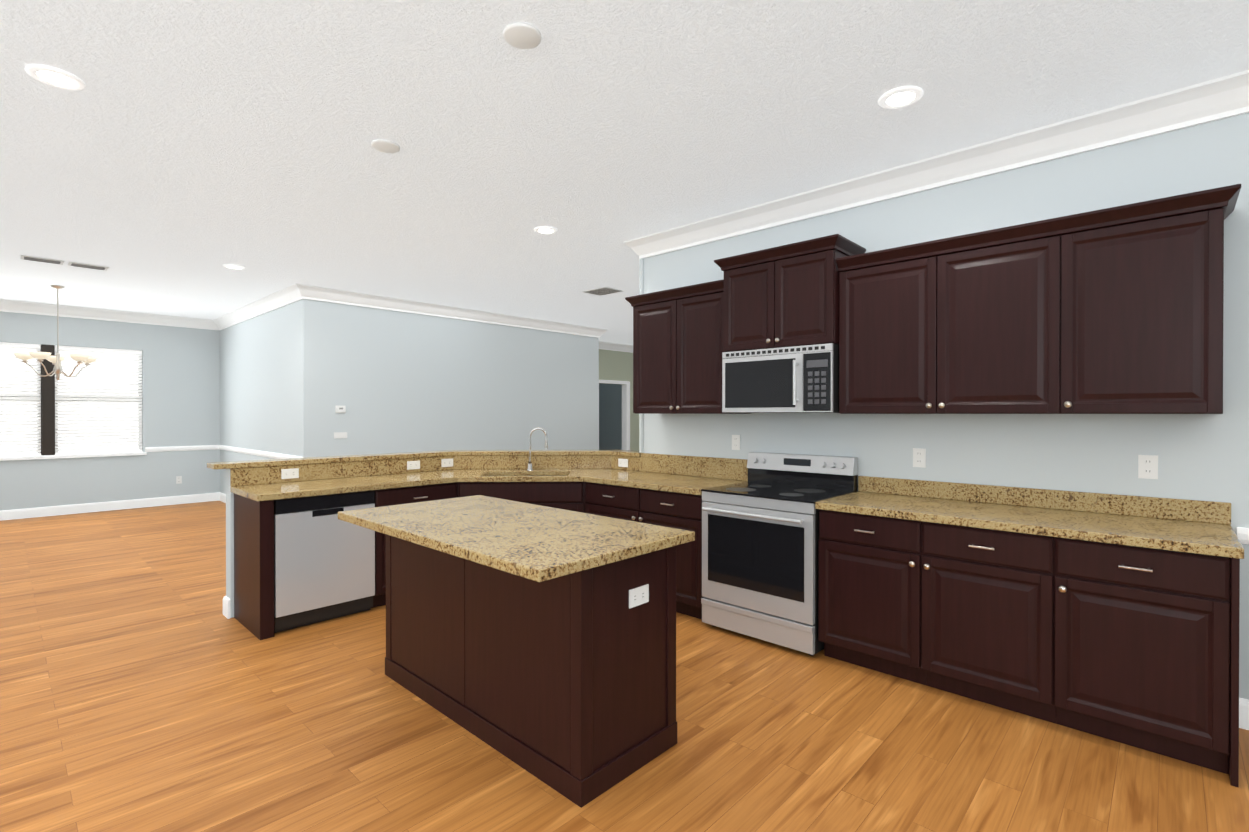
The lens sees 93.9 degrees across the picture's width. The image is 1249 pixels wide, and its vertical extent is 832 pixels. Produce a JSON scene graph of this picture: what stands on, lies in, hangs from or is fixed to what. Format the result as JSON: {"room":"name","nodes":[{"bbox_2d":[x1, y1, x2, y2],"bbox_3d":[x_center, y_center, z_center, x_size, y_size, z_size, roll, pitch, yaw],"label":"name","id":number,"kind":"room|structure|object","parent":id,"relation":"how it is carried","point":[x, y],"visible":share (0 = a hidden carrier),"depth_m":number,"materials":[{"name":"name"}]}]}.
{"room":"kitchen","nodes":[
{"label":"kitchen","id":0,"kind":"room"},
{"bbox_2d":[0,311,219,510],"bbox_3d":[-7.648,-0.078,8.519,0.160,2.920,3.180,0,0,43],"label":"wall","id":1,"kind":"structure","parent":0,"point":[180,386],"depth_m":8.85,"materials":[{"name":"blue paint"}]},
{"bbox_2d":[0,342,146,460],"bbox_3d":[-8.014,-0.198,8.094,0.205,1.575,2.120,0,0,43],"label":"window","id":2,"kind":"structure","parent":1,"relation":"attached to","point":[118,398],"depth_m":8.24,"materials":[{"name":"white plastic blinds"},{"name":"glass"},{"name":"white painted frame"}]},
{"bbox_2d":[176,476,181,483],"bbox_3d":[-6.971,0.999,9.124,0.007,0.115,0.072,0,0,43],"label":"outlet","id":3,"kind":"object","parent":1,"relation":"attached to","point":[178,479],"visible":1,"depth_m":9.12,"materials":[{"name":"white plastic"}]},
{"bbox_2d":[220,301,298,493],"bbox_3d":[-5.203,-0.077,8.309,3.700,2.920,0.150,0,0,43],"label":"wall","id":4,"kind":"structure","parent":0,"point":[259,382],"depth_m":8.02,"materials":[{"name":"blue paint"}]},
{"bbox_2d":[226,469,566,617],"bbox_3d":[-1.294,0.881,4.661,1.500,1.040,2.870,0,0,43],"label":"wall","id":5,"kind":"structure","parent":0,"point":[229,545],"depth_m":4.06,"materials":[{"name":"white paint"}]},
{"bbox_2d":[207,450,747,486],"bbox_3d":[-0.927,0.407,4.286,2.655,0.161,3.025,0,0,43],"label":"raised bar countertop","id":6,"kind":"structure","parent":5,"relation":"on","point":[251,472],"depth_m":4.84,"materials":[{"name":"stone"}]},
{"bbox_2d":[281,468,298,478],"bbox_3d":[-2.462,0.424,4.293,0.007,0.072,0.115,0,0,43],"label":"outlet","id":7,"kind":"object","parent":6,"relation":"attached to","point":[289,473],"visible":1,"depth_m":4.29,"materials":[{"name":"white plastic"}]},
{"bbox_2d":[407,461,419,469],"bbox_3d":[-1.806,0.421,4.994,0.007,0.072,0.115,0,0,43],"label":"outlet","id":8,"kind":"object","parent":6,"relation":"attached to","point":[411,465],"visible":1,"depth_m":4.99,"materials":[{"name":"white plastic"}]},
{"bbox_2d":[441,458,452,466],"bbox_3d":[-1.588,0.420,5.228,0.007,0.072,0.115,0,0,43],"label":"outlet","id":9,"kind":"object","parent":6,"relation":"attached to","point":[446,462],"visible":1,"depth_m":5.22,"materials":[{"name":"white plastic"}]},
{"bbox_2d":[618,459,627,466],"bbox_3d":[-0.013,0.420,5.225,0.115,0.072,0.007,0,0,43],"label":"outlet","id":10,"kind":"object","parent":6,"relation":"attached to","point":[622,462],"visible":1,"depth_m":5.22,"materials":[{"name":"white plastic"}]},
{"bbox_2d":[0,492,1248,729],"bbox_3d":[0.412,1.332,5.280,16.050,0.132,15.600,0,0,43],"label":"baseboard","id":11,"kind":"structure","parent":5,"relation":"attached to","point":[220,496],"depth_m":8.31,"materials":[{"name":"white"}]},
{"bbox_2d":[299,299,598,457],"bbox_3d":[-2.182,-0.079,8.723,0.150,2.920,4.880,0,0,43],"label":"wall","id":12,"kind":"structure","parent":0,"point":[397,381],"depth_m":8.13,"materials":[{"name":"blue paint"}]},
{"bbox_2d":[334,432,346,438],"bbox_3d":[-3.502,0.239,7.194,0.008,0.075,0.160,0,0,43],"label":"light switch","id":13,"kind":"object","parent":12,"relation":"attached to","point":[340,435],"visible":1,"depth_m":7.19,"materials":[{"name":"white plastic"}]},
{"bbox_2d":[335,406,345,412],"bbox_3d":[-3.497,-0.081,7.187,0.022,0.095,0.120,0,0,43],"label":"thermostat","id":14,"kind":"object","parent":12,"relation":"attached to","point":[340,409],"visible":1,"depth_m":7.18,"materials":[{"name":"white plastic"}]},
{"bbox_2d":[599,383,621,449],"bbox_3d":[-0.170,-0.104,14.062,1.600,2.920,0.150,0,0,43],"label":"wall","id":15,"kind":"structure","parent":0,"point":[610,416],"depth_m":14.12,"materials":[{"name":"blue paint"}]},
{"bbox_2d":[599,349,638,450],"bbox_3d":[0.537,-0.102,13.538,0.150,2.920,3.350,0,0,43],"label":"wall","id":16,"kind":"structure","parent":0,"point":[612,365],"depth_m":12.80,"materials":[{"name":"white paint"}]},
{"bbox_2d":[599,380,629,449],"bbox_3d":[-0.292,0.298,12.639,0.168,2.130,1.040,0,0,43],"label":"door frame","id":17,"kind":"structure","parent":16,"relation":"attached to","point":[626,416],"depth_m":12.93,"materials":[{"name":"white wood"}]},
{"bbox_2d":[0,501,1248,831],"bbox_3d":[-0.447,1.444,6.083,18.600,0.100,15.800,0,0,43],"label":"floor","id":18,"kind":"structure","parent":0,"point":[146,685],"depth_m":2.52,"materials":[{"name":"brown wood"}]},
{"bbox_2d":[274,490,374,632],"bbox_3d":[-2.213,0.969,4.138,0.582,0.868,0.632,0,0,43],"label":"dishwasher","id":19,"kind":"object","parent":18,"relation":"on","point":[324,562],"visible":0.83,"depth_m":3.91,"materials":[{"name":"silver metal"}]},
{"bbox_2d":[371,483,453,607],"bbox_3d":[-1.749,0.963,4.626,0.633,0.876,0.696,0,0,43],"label":"base cabinet","id":20,"kind":"object","parent":18,"relation":"on","point":[404,495],"depth_m":4.28,"materials":[{"name":"brown wood"}]},
{"bbox_2d":[230,469,747,500],"bbox_3d":[-0.888,0.508,4.196,2.475,0.040,2.747,0,0,43],"label":"countertop","id":21,"kind":"structure","parent":20,"relation":"on","point":[693,485],"depth_m":4.45,"materials":[{"name":"stone"}]},
{"bbox_2d":[527,427,547,469],"bbox_3d":[-0.785,0.291,5.199,0.135,0.382,0.170,0,0,43],"label":"faucet","id":22,"kind":"object","parent":21,"relation":"on","point":[530,466],"visible":1,"depth_m":5.19,"materials":[{"name":"silver metal"}]},
{"bbox_2d":[454,482,585,512],"bbox_3d":[-0.827,0.963,4.665,0.801,0.876,0.791,0,0,43],"label":"base cabinet","id":23,"kind":"object","parent":18,"relation":"on","point":[571,496],"depth_m":4.68,"materials":[{"name":"brown wood"}]},
{"bbox_2d":[385,534,676,807],"bbox_3d":[-0.524,0.972,2.856,1.574,0.875,0.606,0,0,43],"label":"kitchen island","id":24,"kind":"object","parent":18,"relation":"on","point":[565,686],"visible":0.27,"depth_m":2.37,"materials":[{"name":"brown wood"}]},
{"bbox_2d":[338,495,694,581],"bbox_3d":[-0.589,0.515,2.756,1.650,0.040,0.850,0,0,43],"label":"island countertop","id":25,"kind":"structure","parent":24,"relation":"on","point":[537,543],"depth_m":2.48,"materials":[{"name":"stone"}]},
{"bbox_2d":[629,584,648,608],"bbox_3d":[0.059,0.722,2.336,0.007,0.072,0.115,0,0,43],"label":"outlet","id":26,"kind":"object","parent":24,"relation":"attached to","point":[638,595],"visible":1,"depth_m":2.33,"materials":[{"name":"white plastic"}]},
{"bbox_2d":[586,482,703,618],"bbox_3d":[0.284,0.964,4.527,1.201,0.876,0.664,0,0,43],"label":"base cabinet","id":27,"kind":"object","parent":18,"relation":"on","point":[682,511],"depth_m":4.09,"materials":[{"name":"brown wood"}]},
{"bbox_2d":[701,452,857,655],"bbox_3d":[0.997,0.837,3.822,0.791,1.135,0.716,0,0,43],"label":"range","id":28,"kind":"object","parent":18,"relation":"on","point":[760,553],"visible":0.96,"depth_m":3.63,"materials":[{"name":"silver metal"}]},
{"bbox_2d":[818,509,1033,716],"bbox_3d":[1.744,0.970,3.190,1.149,0.876,0.626,0,0,43],"label":"base cabinet","id":29,"kind":"object","parent":18,"relation":"on","point":[945,607],"depth_m":2.95,"materials":[{"name":"brown wood"}]},
{"bbox_2d":[1034,535,1239,786],"bbox_3d":[2.319,0.973,2.653,0.621,0.876,0.626,0,0,43],"label":"base cabinet","id":30,"kind":"object","parent":18,"relation":"on","point":[1135,646],"depth_m":2.41,"materials":[{"name":"brown wood"}]},
{"bbox_2d":[815,476,1243,558],"bbox_3d":[1.929,0.464,2.998,1.687,0.140,0.652,0,0,43],"label":"countertop","id":31,"kind":"structure","parent":30,"relation":"on","point":[1192,526],"depth_m":2.88,"materials":[{"name":"stone"}]},
{"bbox_2d":[0,0,1248,344],"bbox_3d":[-0.447,-1.576,6.069,18.600,0.100,15.800,0,0,43],"label":"ceiling","id":32,"kind":"structure","parent":0,"point":[174,156],"depth_m":2.98,"materials":[{"name":"white paint"}]},
{"bbox_2d":[20,255,64,264],"bbox_3d":[-5.669,-1.518,5.679,0.200,0.010,0.300,0,0,43],"label":"ceiling vent","id":33,"kind":"object","parent":32,"relation":"in","point":[40,259],"visible":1,"depth_m":5.67,"materials":[{"name":"white metal"}]},
{"bbox_2d":[25,65,85,89],"bbox_3d":[-2.529,-1.503,2.595,0.194,0.009,0.194,0,0,43],"label":"recessed light","id":34,"kind":"object","parent":32,"relation":"in","point":[54,77],"visible":1,"depth_m":2.59,"materials":[{"name":"white"}]},
{"bbox_2d":[14,285,97,379],"bbox_3d":[-6.684,-0.974,6.872,0.696,1.109,0.716,0,0,43],"label":"chandelier","id":35,"kind":"object","parent":32,"relation":"hanging from","point":[57,359],"visible":1,"depth_m":6.83,"materials":[{"name":"white glass"}]},
{"bbox_2d":[67,261,108,270],"bbox_3d":[-5.444,-1.519,5.920,0.200,0.010,0.300,0,0,43],"label":"ceiling vent","id":36,"kind":"object","parent":32,"relation":"in","point":[88,266],"visible":1,"depth_m":5.90,"materials":[{"name":"white metal"}]},
{"bbox_2d":[223,264,245,269],"bbox_3d":[-3.981,-1.519,5.949,0.194,0.009,0.194,0,0,43],"label":"recessed light","id":37,"kind":"object","parent":32,"relation":"in","point":[231,266],"visible":1,"depth_m":5.95,"materials":[{"name":"white"}]},
{"bbox_2d":[371,139,399,152],"bbox_3d":[-1.335,-1.505,3.258,0.150,0.013,0.150,0,0,43],"label":"mounting plate","id":38,"kind":"object","parent":32,"relation":"attached to","point":[384,146],"visible":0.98,"depth_m":3.24,"materials":[{"name":"white plastic"}]},
{"bbox_2d":[503,22,541,48],"bbox_3d":[-0.404,-1.501,2.306,0.150,0.013,0.150,0,0,43],"label":"mounting plate","id":39,"kind":"object","parent":32,"relation":"attached to","point":[520,35],"visible":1,"depth_m":2.29,"materials":[{"name":"white plastic"}]},
{"bbox_2d":[534,226,557,234],"bbox_3d":[-0.643,-1.513,4.760,0.194,0.009,0.194,0,0,43],"label":"recessed light","id":40,"kind":"object","parent":32,"relation":"in","point":[545,230],"visible":0.98,"depth_m":4.75,"materials":[{"name":"white glass"}]},
{"bbox_2d":[583,287,622,295],"bbox_3d":[-0.264,-1.525,7.143,0.400,0.010,0.300,0,0,43],"label":"ceiling vent","id":41,"kind":"object","parent":32,"relation":"in","point":[602,291],"visible":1,"depth_m":7.12,"materials":[{"name":"white metal"}]},
{"bbox_2d":[878,86,922,108],"bbox_3d":[1.307,-1.504,2.761,0.194,0.009,0.194,0,0,43],"label":"recessed light","id":42,"kind":"object","parent":32,"relation":"in","point":[900,97],"visible":1,"depth_m":2.75,"materials":[{"name":"white"}]},
{"bbox_2d":[643,113,1248,699],"bbox_3d":[3.159,-0.049,2.392,8.100,2.920,0.140,0,0,43],"label":"wall","id":43,"kind":"structure","parent":0,"point":[1203,457],"depth_m":3.14,"materials":[{"name":"blue paint"}]},
{"bbox_2d":[0,70,1248,352],"bbox_3d":[0.412,-1.449,5.267,16.050,0.146,15.600,0,0,43],"label":"crown molding","id":44,"kind":"structure","parent":43,"relation":"attached to","point":[1210,100],"depth_m":3.70,"materials":[{"name":"white wood"}]},
{"bbox_2d":[639,259,643,452],"bbox_3d":[0.152,-0.526,5.103,0.044,1.690,0.044,0,0,43],"label":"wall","id":45,"kind":"structure","parent":43,"relation":"attached to","point":[641,416],"depth_m":5.09,"materials":[{"name":"white paint"}]},
{"bbox_2d":[625,280,750,413],"bbox_3d":[0.476,-0.487,4.532,0.936,0.937,0.386,0,0,43],"label":"upper cabinet","id":46,"kind":"object","parent":43,"relation":"attached to","point":[677,348],"visible":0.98,"depth_m":4.39,"materials":[{"name":"brown wood"}]},
{"bbox_2d":[732,435,739,449],"bbox_3d":[0.850,0.202,4.448,0.072,0.115,0.007,0,0,43],"label":"outlet","id":47,"kind":"object","parent":43,"relation":"attached to","point":[735,442],"visible":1,"depth_m":4.45,"materials":[{"name":"white plastic"}]},
{"bbox_2d":[714,234,865,351],"bbox_3d":[1.093,-0.764,3.916,0.881,0.638,0.441,0,0,43],"label":"upper cabinet","id":48,"kind":"object","parent":43,"relation":"attached to","point":[787,295],"visible":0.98,"depth_m":3.74,"materials":[{"name":"brown wood"}]},
{"bbox_2d":[722,343,838,412],"bbox_3d":[1.085,-0.231,3.911,0.783,0.420,0.461,0,0,43],"label":"microwave","id":49,"kind":"object","parent":48,"relation":"attached to","point":[799,379],"visible":1,"depth_m":3.74,"materials":[{"name":"silver metal"}]},
{"bbox_2d":[913,448,925,467],"bbox_3d":[1.800,0.256,3.561,0.072,0.115,0.007,0,0,43],"label":"outlet","id":50,"kind":"object","parent":43,"relation":"attached to","point":[919,457],"visible":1,"depth_m":3.56,"materials":[{"name":"white plastic"}]},
{"bbox_2d":[838,232,1043,413],"bbox_3d":[1.837,-0.450,3.291,1.137,0.875,0.340,0,0,43],"label":"upper cabinet","id":51,"kind":"object","parent":43,"relation":"attached to","point":[960,330],"depth_m":3.15,"materials":[{"name":"brown wood"}]},
{"bbox_2d":[1044,200,1227,413],"bbox_3d":[2.402,-0.447,2.764,0.597,0.875,0.340,0,0,43],"label":"upper cabinet","id":52,"kind":"object","parent":43,"relation":"attached to","point":[1116,310],"depth_m":2.62,"materials":[{"name":"brown wood"}]},
{"bbox_2d":[1138,455,1157,478],"bbox_3d":[2.560,0.249,2.851,0.072,0.115,0.007,0,0,43],"label":"outlet","id":53,"kind":"object","parent":43,"relation":"attached to","point":[1147,466],"visible":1,"depth_m":2.85,"materials":[{"name":"white plastic"}]},
{"label":"outside","id":54,"kind":"structure","parent":0,"visible":0},
{"bbox_2d":[0,349,137,453],"bbox_3d":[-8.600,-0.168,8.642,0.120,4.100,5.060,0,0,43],"label":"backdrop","id":55,"kind":"structure","parent":54,"point":[70,413],"depth_m":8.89,"materials":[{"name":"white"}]},
{"bbox_3d":[-5.019,-0.035,-0.423,16.210,2.920,0.140,0,0,43],"label":"wall","id":56,"kind":"structure","parent":0,"visible":0},
{"bbox_2d":[145,445,1248,543],"bbox_3d":[-2.353,0.542,2.317,16.050,0.072,7.500,0,0,43],"label":"trim","id":57,"kind":"structure","parent":56,"relation":"attached to","point":[1242,534],"depth_m":8.55,"materials":[{"name":"white wood"}]}
]}

